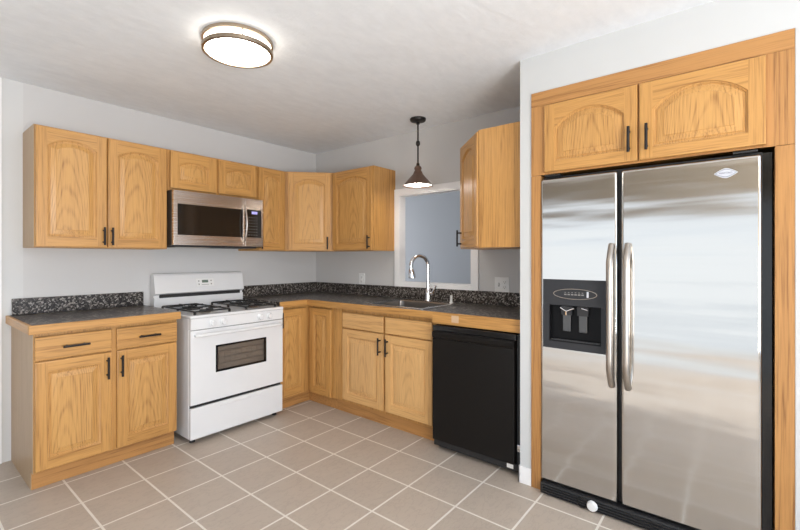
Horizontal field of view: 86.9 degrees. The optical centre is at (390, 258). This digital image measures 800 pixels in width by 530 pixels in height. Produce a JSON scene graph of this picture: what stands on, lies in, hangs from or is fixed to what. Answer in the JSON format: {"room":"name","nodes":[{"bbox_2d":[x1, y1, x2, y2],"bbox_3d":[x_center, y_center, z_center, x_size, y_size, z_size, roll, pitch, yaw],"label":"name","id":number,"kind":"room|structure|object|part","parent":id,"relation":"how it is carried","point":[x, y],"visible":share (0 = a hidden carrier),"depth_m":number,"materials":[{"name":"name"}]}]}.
{"room":"kitchen","nodes":[
{"label":"kitchen","id":0,"kind":"room"},
{"bbox_2d":[2,78,315,462],"bbox_3d":[-2.173,0.075,2.944,0.100,2.374,4.200,0,0,40],"label":"wall","id":1,"kind":"structure","parent":0,"point":[26,272],"depth_m":3.01,"materials":[{"name":"paint"}]},
{"bbox_2d":[0,77,1,463],"bbox_3d":[-2.424,0.076,2.550,0.016,2.373,0.113,0,0,40],"label":"trim","id":2,"kind":"structure","parent":1,"relation":"attached to","point":[0,77],"depth_m":2.58,"materials":[{"name":"paint"}]},
{"bbox_2d":[12,292,143,314],"bbox_3d":[-2.116,0.306,2.918,0.019,0.103,0.752,0,0,40],"label":"backsplash","id":3,"kind":"structure","parent":1,"relation":"attached to","point":[20,306],"depth_m":2.87,"materials":[{"name":"stone"}]},
{"bbox_2d":[23,124,166,249],"bbox_3d":[-1.953,-0.429,2.853,0.354,0.728,0.752,0,0,40],"label":"upper cabinet","id":4,"kind":"object","parent":1,"relation":"attached to","point":[81,190],"visible":1,"depth_m":2.69,"materials":[{"name":"brown wood"}]},
{"bbox_3d":[-2.214,-0.429,2.583,0.296,0.728,0.003,0,0,40],"label":"panel","id":5,"kind":"part","parent":4,"relation":"part of","materials":[{"name":"brown wood"}]},
{"bbox_3d":[-1.973,-0.427,2.623,0.019,0.714,0.362,0,0,40],"label":"door","id":6,"kind":"part","parent":4,"relation":"part of","materials":[{"name":"brown wood"}]},
{"bbox_3d":[-1.848,-0.142,2.730,0.036,0.115,0.013,0,0,40],"label":"handle","id":7,"kind":"part","parent":4,"relation":"part of","materials":[{"name":"black metal"}]},
{"bbox_3d":[-1.819,-0.142,2.765,0.036,0.115,0.013,0,0,40],"label":"handle","id":8,"kind":"part","parent":4,"relation":"part of","materials":[{"name":"black metal"}]},
{"bbox_3d":[-1.736,-0.427,2.909,0.019,0.714,0.366,0,0,40],"label":"door","id":9,"kind":"part","parent":4,"relation":"part of","materials":[{"name":"brown wood"}]},
{"bbox_2d":[167,149,256,199],"bbox_3d":[-1.491,-0.643,3.439,0.318,0.300,0.739,0,0,40],"label":"upper cabinet","id":10,"kind":"object","parent":1,"relation":"attached to","point":[185,171],"visible":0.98,"depth_m":3.30,"materials":[{"name":"brown wood"}]},
{"bbox_3d":[-1.491,-0.646,3.205,0.019,0.268,0.346,0,0,40],"label":"door","id":11,"kind":"part","parent":10,"relation":"part of","materials":[{"name":"brown wood"}]},
{"bbox_2d":[167,190,262,248],"bbox_3d":[-1.440,-0.285,3.396,0.450,0.412,0.736,0,0,40],"label":"microwave","id":12,"kind":"object","parent":10,"relation":"attached to","point":[194,219],"visible":0.97,"depth_m":3.23,"materials":[{"name":"silver metal"}]},
{"bbox_3d":[-1.170,-0.281,3.414,0.057,0.304,0.018,0,0,40],"label":"handle","id":13,"kind":"part","parent":12,"relation":"part of","materials":[{"name":"silver metal"}]},
{"bbox_3d":[-1.140,-0.292,3.516,0.031,0.394,0.165,0,0,40],"label":"control panel","id":14,"kind":"part","parent":12,"relation":"part of","materials":[{"name":"silver metal"}]},
{"bbox_3d":[-1.259,-0.646,3.486,0.019,0.268,0.342,0,0,40],"label":"door","id":15,"kind":"part","parent":10,"relation":"part of","materials":[{"name":"brown wood"}]},
{"bbox_2d":[238,166,284,250],"bbox_3d":[-1.147,-0.429,3.827,0.354,0.728,0.294,0,0,40],"label":"upper cabinet","id":16,"kind":"object","parent":1,"relation":"attached to","point":[270,182],"visible":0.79,"depth_m":3.73,"materials":[{"name":"brown wood"}]},
{"bbox_3d":[-1.051,-0.427,3.737,0.019,0.714,0.266,0,0,40],"label":"door","id":17,"kind":"part","parent":16,"relation":"part of","materials":[{"name":"brown wood"}]},
{"bbox_2d":[277,172,355,251],"bbox_3d":[-0.759,-0.429,4.099,0.605,0.728,0.616,0,0,40],"label":"upper cabinet","id":18,"kind":"object","parent":1,"relation":"attached to","point":[308,195],"visible":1,"depth_m":3.87,"materials":[{"name":"brown wood"}]},
{"bbox_3d":[-0.741,-0.427,3.878,0.388,0.714,0.019,0,0,-7],"label":"door","id":19,"kind":"part","parent":18,"relation":"part of","materials":[{"name":"brown wood"}]},
{"bbox_2d":[0,400,645,529],"bbox_3d":[0.466,1.312,2.448,8.400,0.100,7.000,0,0,40],"label":"floor","id":20,"kind":"structure","parent":0,"point":[308,465],"depth_m":2.31,"materials":[{"name":"tile"}]},
{"bbox_2d":[11,319,176,489],"bbox_3d":[-1.879,0.835,2.721,0.636,0.855,0.754,0,0,40],"label":"base cabinet","id":21,"kind":"object","parent":20,"relation":"on","point":[85,400],"visible":0.98,"depth_m":2.49,"materials":[{"name":"brown wood"}]},
{"bbox_3d":[-2.141,0.835,2.450,0.578,0.855,0.003,0,0,40],"label":"panel","id":22,"kind":"part","parent":21,"relation":"part of","materials":[{"name":"brown wood"}]},
{"bbox_3d":[-1.791,0.490,2.400,0.019,0.128,0.360,0,0,40],"label":"drawer","id":23,"kind":"part","parent":21,"relation":"part of","materials":[{"name":"brown wood"}]},
{"bbox_3d":[-1.791,0.857,2.400,0.019,0.590,0.358,0,0,40],"label":"door","id":24,"kind":"part","parent":21,"relation":"part of","materials":[{"name":"brown wood"}]},
{"bbox_3d":[-1.770,0.490,2.382,0.036,0.013,0.125,0,0,40],"label":"handle","id":25,"kind":"part","parent":21,"relation":"part of","materials":[{"name":"black metal"}]},
{"bbox_2d":[6,292,180,334],"bbox_3d":[-1.887,0.330,2.712,0.635,0.151,0.783,0,0,40],"label":"countertop","id":26,"kind":"structure","parent":21,"relation":"on","point":[37,315],"depth_m":2.68,"materials":[{"name":"stone"}]},
{"bbox_3d":[-1.887,0.381,2.712,0.635,0.048,0.783,0,0,40],"label":"edge trim","id":27,"kind":"part","parent":26,"relation":"part of","materials":[{"name":"brown wood"}]},
{"bbox_3d":[-1.671,0.652,2.502,0.036,0.128,0.013,0,0,40],"label":"handle","id":28,"kind":"part","parent":21,"relation":"part of","materials":[{"name":"black metal"}]},
{"bbox_3d":[-1.624,0.652,2.558,0.036,0.128,0.013,0,0,40],"label":"handle","id":29,"kind":"part","parent":21,"relation":"part of","materials":[{"name":"black metal"}]},
{"bbox_3d":[-1.546,0.490,2.696,0.019,0.128,0.356,0,0,40],"label":"drawer","id":30,"kind":"part","parent":21,"relation":"part of","materials":[{"name":"brown wood"}]},
{"bbox_3d":[-1.546,0.857,2.696,0.019,0.590,0.352,0,0,40],"label":"door","id":31,"kind":"part","parent":21,"relation":"part of","materials":[{"name":"brown wood"}]},
{"bbox_3d":[-1.525,0.490,2.678,0.036,0.013,0.125,0,0,40],"label":"handle","id":32,"kind":"part","parent":21,"relation":"part of","materials":[{"name":"black metal"}]},
{"bbox_2d":[150,271,282,442],"bbox_3d":[-1.336,0.690,3.307,0.703,1.142,0.748,0,0,40],"label":"gas range","id":33,"kind":"object","parent":20,"relation":"on","point":[230,349],"visible":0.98,"depth_m":3.13,"materials":[{"name":"white metal"}]},
{"bbox_3d":[-1.534,0.200,3.500,0.004,0.064,0.150,-15,-9,39],"label":"clock panel","id":34,"kind":"part","parent":33,"relation":"part of","materials":[{"name":"white plastic"}]},
{"bbox_3d":[-1.228,0.449,2.931,0.036,0.048,0.048,0,0,40],"label":"knob","id":35,"kind":"part","parent":33,"relation":"part of","materials":[{"name":"white plastic"}]},
{"bbox_3d":[-1.176,0.449,2.994,0.036,0.048,0.048,0,0,40],"label":"knob","id":36,"kind":"part","parent":33,"relation":"part of","materials":[{"name":"white plastic"}]},
{"bbox_2d":[168,302,282,318],"bbox_3d":[-1.323,0.400,3.296,0.591,0.020,0.748,0,0,40],"label":"cooktop","id":37,"kind":"object","parent":33,"relation":"in","point":[233,311],"depth_m":3.18,"materials":[{"name":"white metal"}]},
{"bbox_3d":[-1.109,1.122,3.119,0.026,0.211,0.740,0,0,40],"label":"storage drawer","id":38,"kind":"part","parent":33,"relation":"part of","materials":[{"name":"white metal"}]},
{"bbox_3d":[-1.110,0.743,3.120,0.022,0.502,0.740,0,0,40],"label":"oven door","id":39,"kind":"part","parent":33,"relation":"part of","materials":[{"name":"white metal"}]},
{"bbox_3d":[-1.110,0.448,3.120,0.033,0.076,0.740,0,0,40],"label":"control panel","id":40,"kind":"part","parent":33,"relation":"part of","materials":[{"name":"white metal"}]},
{"bbox_3d":[-1.084,0.524,3.098,0.047,0.023,0.694,0,0,40],"label":"handle","id":41,"kind":"part","parent":33,"relation":"part of","materials":[{"name":"white metal"}]},
{"bbox_3d":[-0.985,0.449,3.225,0.036,0.048,0.048,0,0,40],"label":"knob","id":42,"kind":"part","parent":33,"relation":"part of","materials":[{"name":"white plastic"}]},
{"bbox_3d":[-0.933,0.449,3.287,0.036,0.048,0.048,0,0,40],"label":"knob","id":43,"kind":"part","parent":33,"relation":"part of","materials":[{"name":"white plastic"}]},
{"bbox_2d":[280,305,336,408],"bbox_3d":[-0.734,0.834,3.887,0.914,0.854,0.911,0,0,40],"label":"base cabinet","id":44,"kind":"object","parent":20,"relation":"on","point":[308,330],"visible":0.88,"depth_m":3.59,"materials":[{"name":"brown wood"}]},
{"bbox_3d":[-0.827,0.795,3.565,0.019,0.735,0.278,0,0,40],"label":"door","id":45,"kind":"part","parent":44,"relation":"part of","materials":[{"name":"brown wood"}]},
{"bbox_3d":[-0.592,0.795,3.594,0.262,0.735,0.019,0,0,40],"label":"door","id":46,"kind":"part","parent":44,"relation":"part of","materials":[{"name":"brown wood"}]},
{"bbox_2d":[242,282,519,332],"bbox_3d":[-0.105,0.344,3.366,2.547,0.179,0.911,0,0,40],"label":"countertop","id":47,"kind":"structure","parent":44,"relation":"on","point":[489,310],"depth_m":3.39,"materials":[{"name":"stone"}]},
{"bbox_3d":[-0.305,0.381,3.130,1.307,0.048,0.292,0,0,40],"label":"edge trim","id":48,"kind":"part","parent":47,"relation":"part of","materials":[{"name":"brown wood"}]},
{"bbox_2d":[364,299,458,309],"bbox_3d":[0.168,0.436,3.292,0.565,0.172,0.511,0,0,40],"label":"sink","id":49,"kind":"object","parent":47,"relation":"in","point":[401,303],"visible":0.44,"depth_m":3.42,"materials":[{"name":"silver metal"}]},
{"bbox_2d":[408,254,435,300],"bbox_3d":[0.255,0.161,3.419,0.234,0.381,0.095,0,0,-16],"label":"faucet","id":50,"kind":"object","parent":47,"relation":"on","point":[411,274],"visible":1,"depth_m":3.43,"materials":[{"name":"silver metal"}]},
{"bbox_3d":[0.239,0.111,3.413,0.193,0.281,0.029,0,0,-29],"label":"spout","id":51,"kind":"part","parent":50,"relation":"part of","materials":[{"name":"silver metal"}]},
{"bbox_3d":[0.349,0.260,3.423,0.062,0.085,0.027,0,0,36],"label":"lever handle","id":52,"kind":"part","parent":50,"relation":"part of","materials":[{"name":"silver metal"}]},
{"bbox_2d":[334,308,435,440],"bbox_3d":[0.093,0.834,3.381,1.004,0.854,0.636,0,0,40],"label":"base cabinet","id":53,"kind":"object","parent":20,"relation":"on","point":[383,363],"visible":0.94,"depth_m":3.13,"materials":[{"name":"brown wood"}]},
{"bbox_3d":[-0.215,0.497,3.283,0.432,0.122,0.019,0,0,40],"label":"false drawer","id":54,"kind":"part","parent":53,"relation":"part of","materials":[{"name":"brown wood"}]},
{"bbox_3d":[-0.215,0.853,3.283,0.432,0.572,0.019,0,0,40],"label":"door","id":55,"kind":"part","parent":53,"relation":"part of","materials":[{"name":"brown wood"}]},
{"bbox_3d":[-0.030,0.658,3.093,0.013,0.128,0.036,0,0,40],"label":"handle","id":56,"kind":"part","parent":53,"relation":"part of","materials":[{"name":"black metal"}]},
{"bbox_3d":[0.128,0.497,2.998,0.416,0.122,0.019,0,0,40],"label":"false drawer","id":57,"kind":"part","parent":53,"relation":"part of","materials":[{"name":"brown wood"}]},
{"bbox_3d":[0.128,0.853,2.998,0.416,0.572,0.019,0,0,40],"label":"door","id":58,"kind":"part","parent":53,"relation":"part of","materials":[{"name":"brown wood"}]},
{"bbox_2d":[432,324,519,472],"bbox_3d":[0.707,0.851,2.837,0.600,0.822,0.654,0,0,40],"label":"dishwasher","id":59,"kind":"object","parent":20,"relation":"on","point":[476,372],"visible":0.75,"depth_m":2.57,"materials":[{"name":"black metal"}]},
{"bbox_3d":[0.537,1.224,2.629,0.592,0.067,0.060,0,0,40],"label":"toe plate","id":60,"kind":"part","parent":59,"relation":"part of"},
{"bbox_2d":[531,144,794,529],"bbox_3d":[1.381,0.407,2.231,1.054,1.711,0.766,0,0,40],"label":"refrigerator","id":61,"kind":"object","parent":20,"relation":"on","point":[657,280],"depth_m":1.91,"materials":[{"name":"silver metal"}]},
{"bbox_3d":[1.019,0.407,2.579,0.053,1.711,0.690,0,0,40],"label":"fridge side panel","id":62,"kind":"part","parent":61,"relation":"part of","materials":[{"name":"brown wood"}]},
{"bbox_3d":[0.948,0.277,2.182,0.138,0.043,0.010,0,0,40],"label":"water spout","id":63,"kind":"part","parent":61,"relation":"part of","materials":[{"name":"silver metal"}]},
{"bbox_3d":[0.972,0.386,2.185,0.373,1.620,0.039,0,0,40],"label":"freezer door","id":64,"kind":"part","parent":61,"relation":"part of","materials":[{"name":"silver metal"}]},
{"bbox_3d":[1.070,0.280,2.046,0.032,0.708,0.084,0,0,40],"label":"handle","id":65,"kind":"part","parent":61,"relation":"part of","materials":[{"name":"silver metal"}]},
{"bbox_3d":[1.124,0.280,2.001,0.032,0.708,0.084,0,0,40],"label":"handle","id":66,"kind":"part","parent":61,"relation":"part of","materials":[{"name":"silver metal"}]},
{"bbox_3d":[1.326,0.386,1.892,0.511,1.620,0.039,0,0,40],"label":"door","id":67,"kind":"part","parent":61,"relation":"part of","materials":[{"name":"silver metal"}]},
{"bbox_3d":[1.788,0.407,1.943,0.058,1.711,0.690,0,0,40],"label":"fridge side panel","id":68,"kind":"part","parent":61,"relation":"part of","materials":[{"name":"brown wood"}]},
{"bbox_2d":[0,0,715,153],"bbox_3d":[0.466,-1.162,2.448,8.400,0.100,7.000,0,0,40],"label":"ceiling","id":69,"kind":"structure","parent":0,"point":[340,74],"depth_m":2.32,"materials":[{"name":"white paint"}]},
{"bbox_2d":[201,22,272,68],"bbox_3d":[-0.776,-1.070,2.155,0.348,0.083,0.348,0,0,40],"label":"ceiling light","id":70,"kind":"object","parent":69,"relation":"attached to","point":[237,45],"visible":1,"depth_m":2.08,"materials":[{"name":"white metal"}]},
{"bbox_2d":[203,27,270,47],"bbox_3d":[-0.776,-1.074,2.155,0.324,0.030,0.324,0,0,40],"label":"diffuser","id":71,"kind":"object","parent":70,"relation":"attached to","point":[251,36],"depth_m":2.02,"materials":[{"name":"white glass"}]},
{"bbox_2d":[205,38,269,66],"bbox_3d":[-0.776,-1.039,2.155,0.316,0.021,0.316,0,0,40],"label":"diffuser","id":72,"kind":"object","parent":70,"relation":"attached to","point":[232,52],"depth_m":2.12,"materials":[{"name":"white glass"}]},
{"bbox_2d":[403,116,432,187],"bbox_3d":[0.222,-0.839,3.364,0.244,0.545,0.244,0,0,40],"label":"pendant lamp","id":73,"kind":"object","parent":69,"relation":"hanging from","point":[417,180],"visible":1,"depth_m":3.34,"materials":[{"name":"black metal"}]},
{"bbox_3d":[0.222,-0.906,3.364,0.034,0.350,0.034,0,0,40],"label":"stem","id":74,"kind":"part","parent":73,"relation":"part of","materials":[{"name":"black metal"}]},
{"bbox_3d":[0.222,-0.654,3.364,0.244,0.158,0.244,0,0,40],"label":"lamp shade","id":75,"kind":"part","parent":73,"relation":"part of","materials":[{"name":"brown metal"}]},
{"bbox_3d":[0.222,-0.615,3.364,0.074,0.098,0.074,0,0,40],"label":"bulb","id":76,"kind":"part","parent":73,"relation":"part of","materials":[{"name":"white glass"}]},
{"bbox_2d":[316,106,519,292],"bbox_3d":[0.621,0.075,3.404,3.820,2.374,0.070,0,0,40],"label":"wall","id":77,"kind":"structure","parent":0,"point":[440,145],"depth_m":3.74,"materials":[{"name":"paint"}]},
{"bbox_2d":[359,273,364,283],"bbox_3d":[-0.275,0.204,4.094,0.075,0.114,0.008,0,0,40],"label":"wall outlet","id":78,"kind":"object","parent":77,"relation":"attached to","point":[361,275],"visible":1,"depth_m":4.09,"materials":[{"name":"white plastic"}]},
{"bbox_2d":[333,165,394,250],"bbox_3d":[-0.256,-0.429,3.853,0.494,0.728,0.354,0,0,40],"label":"upper cabinet","id":79,"kind":"object","parent":77,"relation":"attached to","point":[363,198],"visible":1,"depth_m":3.73,"materials":[{"name":"brown wood"}]},
{"bbox_3d":[-0.340,-0.427,3.752,0.486,0.714,0.019,0,0,40],"label":"door","id":80,"kind":"part","parent":79,"relation":"part of","materials":[{"name":"brown wood"}]},
{"bbox_3d":[-0.188,-0.137,3.590,0.013,0.115,0.036,0,0,40],"label":"handle","id":81,"kind":"part","parent":79,"relation":"part of","materials":[{"name":"black metal"}]},
{"bbox_3d":[-0.048,-0.429,3.719,0.003,0.728,0.296,0,0,40],"label":"panel","id":82,"kind":"part","parent":79,"relation":"part of","materials":[{"name":"brown wood"}]},
{"bbox_2d":[242,282,519,306],"bbox_3d":[-0.105,0.306,3.366,2.547,0.103,0.911,0,0,40],"label":"backsplash","id":83,"kind":"structure","parent":77,"relation":"attached to","point":[511,299],"depth_m":3.85,"materials":[{"name":"stone"}]},
{"bbox_2d":[394,181,478,290],"bbox_3d":[0.388,-0.169,3.585,0.838,0.900,0.088,0,0,40],"label":"trim","id":84,"kind":"structure","parent":77,"relation":"attached to","point":[399,194],"depth_m":3.73,"materials":[{"name":"paint"}]},
{"bbox_2d":[456,121,519,249],"bbox_3d":[0.741,-0.429,2.856,0.594,0.728,0.619,0,0,40],"label":"upper cabinet","id":85,"kind":"object","parent":77,"relation":"attached to","point":[490,159],"visible":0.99,"depth_m":2.56,"materials":[{"name":"brown wood"}]},
{"bbox_3d":[0.485,-0.139,2.981,0.036,0.115,0.013,0,0,-5],"label":"handle","id":86,"kind":"part","parent":85,"relation":"part of","materials":[{"name":"black metal"}]},
{"bbox_3d":[0.525,-0.429,2.821,0.013,0.714,0.398,0,0,-5],"label":"door","id":87,"kind":"part","parent":85,"relation":"part of","materials":[{"name":"brown wood"}]},
{"bbox_2d":[495,277,508,291],"bbox_3d":[0.837,0.200,3.168,0.116,0.114,0.016,0,0,40],"label":"outlet","id":88,"kind":"object","parent":77,"relation":"attached to","point":[501,283],"visible":1,"depth_m":3.17,"materials":[{"name":"white plastic"}]},
{"bbox_2d":[405,191,470,283],"bbox_3d":[0.935,0.075,4.506,6.300,2.374,2.030,0,0,40],"label":"wall","id":89,"kind":"structure","parent":0,"point":[432,221],"depth_m":5.94,"materials":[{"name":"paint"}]},
{"bbox_2d":[520,0,799,529],"bbox_3d":[2.434,0.075,1.415,3.850,2.374,0.684,0,0,40],"label":"wall","id":90,"kind":"structure","parent":0,"point":[718,23],"depth_m":1.99,"materials":[{"name":"white paint"}]},
{"bbox_2d":[519,464,530,485],"bbox_3d":[0.760,1.215,2.365,0.072,0.095,0.026,0,0,40],"label":"baseboard","id":91,"kind":"structure","parent":90,"relation":"attached to","point":[524,472],"depth_m":2.36,"materials":[{"name":"paint"}]},
{"bbox_2d":[531,28,794,177],"bbox_3d":[1.387,-0.678,2.239,1.054,0.454,0.746,0,0,40],"label":"upper cabinet","id":92,"kind":"object","parent":90,"relation":"attached to","point":[722,101],"visible":1,"depth_m":1.91,"materials":[{"name":"brown wood"}]},
{"bbox_3d":[1.001,-0.640,2.133,0.438,0.360,0.019,0,0,40],"label":"door","id":93,"kind":"part","parent":92,"relation":"part of","materials":[{"name":"brown wood"}]},
{"bbox_3d":[1.126,-0.560,1.994,0.013,0.120,0.036,0,0,40],"label":"handle","id":94,"kind":"part","parent":92,"relation":"part of","materials":[{"name":"black metal"}]},
{"bbox_3d":[1.183,-0.560,1.947,0.013,0.120,0.036,0,0,40],"label":"handle","id":95,"kind":"part","parent":92,"relation":"part of","materials":[{"name":"black metal"}]},
{"bbox_3d":[1.347,-0.640,1.847,0.446,0.360,0.019,0,0,40],"label":"door","id":96,"kind":"part","parent":92,"relation":"part of","materials":[{"name":"brown wood"}]}
]}

